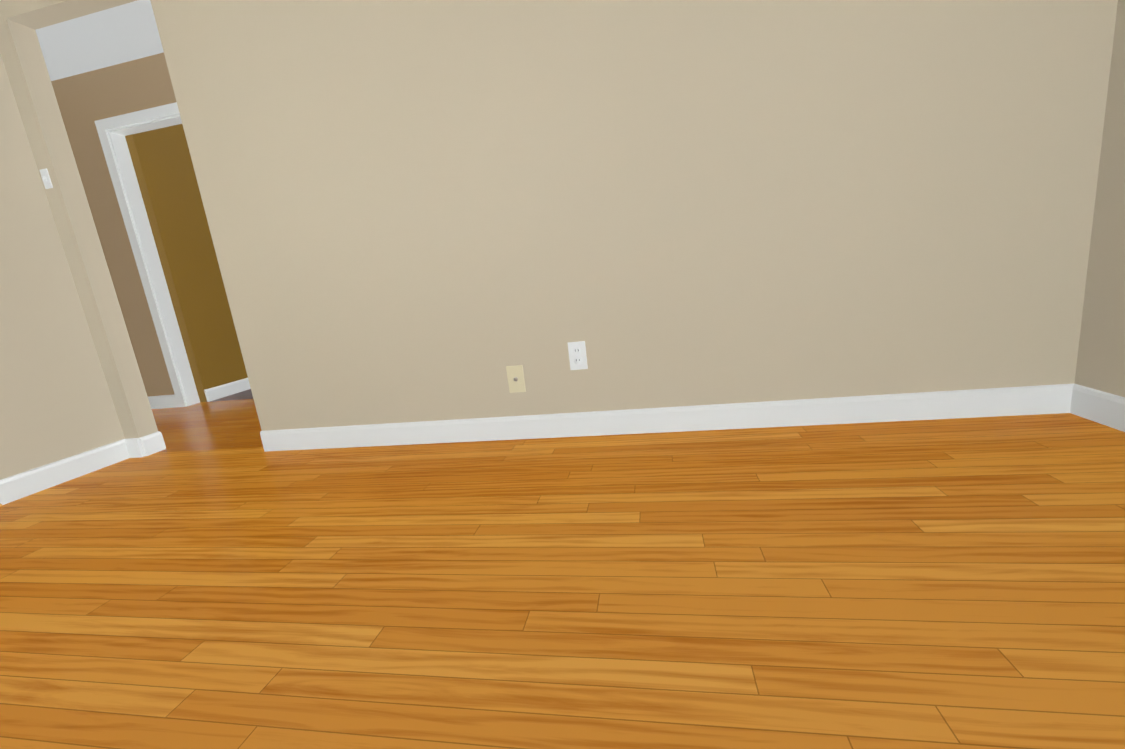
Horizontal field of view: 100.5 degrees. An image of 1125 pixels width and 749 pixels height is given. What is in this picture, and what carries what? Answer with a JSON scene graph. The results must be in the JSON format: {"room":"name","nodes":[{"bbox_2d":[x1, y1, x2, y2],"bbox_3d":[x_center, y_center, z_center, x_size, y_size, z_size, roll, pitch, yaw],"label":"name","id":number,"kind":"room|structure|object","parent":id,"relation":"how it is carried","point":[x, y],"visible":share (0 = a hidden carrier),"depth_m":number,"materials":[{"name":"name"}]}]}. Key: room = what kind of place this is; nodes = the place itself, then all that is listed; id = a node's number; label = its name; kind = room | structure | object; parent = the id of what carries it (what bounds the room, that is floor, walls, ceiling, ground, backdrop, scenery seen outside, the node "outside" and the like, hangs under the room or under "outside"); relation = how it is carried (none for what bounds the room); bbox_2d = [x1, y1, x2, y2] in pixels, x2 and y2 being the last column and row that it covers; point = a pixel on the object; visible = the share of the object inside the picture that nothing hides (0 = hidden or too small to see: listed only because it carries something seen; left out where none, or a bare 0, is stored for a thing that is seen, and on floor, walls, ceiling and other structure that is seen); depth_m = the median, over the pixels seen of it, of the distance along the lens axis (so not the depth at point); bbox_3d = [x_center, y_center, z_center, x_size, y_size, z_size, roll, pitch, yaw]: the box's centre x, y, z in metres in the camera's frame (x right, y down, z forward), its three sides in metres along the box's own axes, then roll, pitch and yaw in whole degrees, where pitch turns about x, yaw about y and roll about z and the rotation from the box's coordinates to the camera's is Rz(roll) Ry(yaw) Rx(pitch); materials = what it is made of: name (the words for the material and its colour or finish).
{"room":"empty living room","nodes":[
{"label":"empty living room","id":0,"kind":"room"},
{"bbox_2d":[0,54,124,479],"bbox_3d":[-2.501,-0.687,2.024,0.120,2.410,0.620,-4,12,11],"label":"wall","id":1,"kind":"structure","parent":0,"point":[56,402],"depth_m":2.13,"materials":[{"name":"beige paint"}]},
{"bbox_2d":[0,438,143,502],"bbox_3d":[-2.299,0.437,2.209,0.040,0.102,0.495,-4,12,11],"label":"baseboard","id":2,"kind":"structure","parent":1,"relation":"attached to","point":[18,486],"depth_m":2.19,"materials":[{"name":"white"}]},
{"bbox_2d":[35,0,163,80],"bbox_3d":[-2.158,-1.830,1.180,7.850,0.080,9.520,-4,12,11],"label":"ceiling","id":3,"kind":"structure","parent":0,"point":[123,33],"depth_m":2.89,"materials":[{"name":"white paint"}]},
{"bbox_2d":[51,52,176,396],"bbox_3d":[-2.933,-0.945,3.488,1.100,2.410,0.100,-4,12,11],"label":"wall","id":4,"kind":"structure","parent":0,"point":[78,102],"depth_m":3.38,"materials":[{"name":"paint"}]},
{"bbox_2d":[94,102,199,406],"bbox_3d":[-2.736,-0.806,3.477,0.870,2.100,0.118,-4,12,11],"label":"door frame","id":5,"kind":"structure","parent":4,"relation":"attached to","point":[114,131],"depth_m":3.47,"materials":[{"name":"white wood"}]},
{"bbox_2d":[148,394,177,408],"bbox_3d":[-3.203,0.219,3.748,0.300,0.102,0.014,-4,12,11],"label":"baseboard","id":6,"kind":"structure","parent":4,"relation":"attached to","point":[164,401],"depth_m":3.74,"materials":[{"name":"white wood"}]},
{"bbox_2d":[125,124,247,401],"bbox_3d":[-2.880,-1.245,4.884,0.200,2.410,2.730,-4,12,11],"label":"wall","id":7,"kind":"structure","parent":0,"point":[168,185],"depth_m":3.74,"materials":[{"name":"yellow paint"}]},
{"bbox_2d":[204,378,250,401],"bbox_3d":[-2.653,-0.120,5.051,0.014,0.102,2.630,-4,12,11],"label":"baseboard","id":8,"kind":"structure","parent":7,"relation":"attached to","point":[231,388],"depth_m":3.97,"materials":[{"name":"white wood"}]},
{"bbox_2d":[210,389,252,401],"bbox_3d":[-0.408,-0.223,4.668,5.670,0.050,2.730,-4,12,11],"label":"floor","id":9,"kind":"structure","parent":0,"point":[246,394],"depth_m":3.88,"materials":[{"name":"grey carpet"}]},
{"bbox_2d":[0,0,1117,438],"bbox_3d":[-0.945,-0.858,1.971,5.570,2.410,0.100,-4,12,11],"label":"wall","id":10,"kind":"structure","parent":0,"point":[426,210],"depth_m":1.76,"materials":[{"name":"beige paint"}]},
{"bbox_2d":[39,168,52,188],"bbox_3d":[-2.394,-0.906,2.164,0.042,0.085,0.016,-4,12,11],"label":"light switch","id":11,"kind":"object","parent":10,"relation":"attached to","point":[45,176],"visible":1,"depth_m":2.17,"materials":[{"name":"white plastic"}]},
{"bbox_2d":[140,431,165,455],"bbox_3d":[-2.843,0.406,2.658,1.405,0.102,0.039,-4,12,11],"label":"baseboard","id":12,"kind":"structure","parent":10,"relation":"attached to","point":[152,443],"depth_m":2.47,"materials":[{"name":"white"}]},
{"bbox_2d":[506,365,525,392],"bbox_3d":[-0.198,0.020,1.977,0.072,0.116,0.015,-4,12,11],"label":"outlet","id":13,"kind":"object","parent":10,"relation":"attached to","point":[515,377],"visible":1,"depth_m":1.98,"materials":[{"name":"beige plastic"}]},
{"bbox_2d":[568,341,587,369],"bbox_3d":[0.062,-0.076,1.911,0.072,0.116,0.009,-4,12,11],"label":"outlet","id":14,"kind":"object","parent":10,"relation":"attached to","point":[577,356],"visible":1,"depth_m":1.91,"materials":[{"name":"white plastic"}]},
{"bbox_2d":[260,384,1071,450],"bbox_3d":[0.142,0.203,1.966,3.297,0.102,0.029,-4,12,11],"label":"baseboard","id":15,"kind":"structure","parent":10,"relation":"attached to","point":[1041,399],"depth_m":1.87,"materials":[{"name":"white"}]},
{"bbox_2d":[0,399,1124,748],"bbox_3d":[-1.220,0.806,0.233,5.670,0.050,6.520,-4,12,11],"label":"floor","id":16,"kind":"structure","parent":0,"point":[946,583],"depth_m":1.02,"materials":[{"name":"brown wood"}]},
{"bbox_2d":[1074,0,1124,396],"bbox_3d":[1.254,-0.468,-1.103,0.120,2.410,5.395,-4,12,11],"label":"wall","id":17,"kind":"structure","parent":0,"point":[1100,365],"depth_m":1.47,"materials":[{"name":"beige paint"}]},
{"bbox_2d":[1068,383,1124,431],"bbox_3d":[1.314,0.667,-0.887,0.014,0.102,5.265,-4,12,11],"label":"baseboard","id":18,"kind":"structure","parent":17,"relation":"attached to","point":[1101,407],"depth_m":1.53,"materials":[{"name":"white"}]}
]}

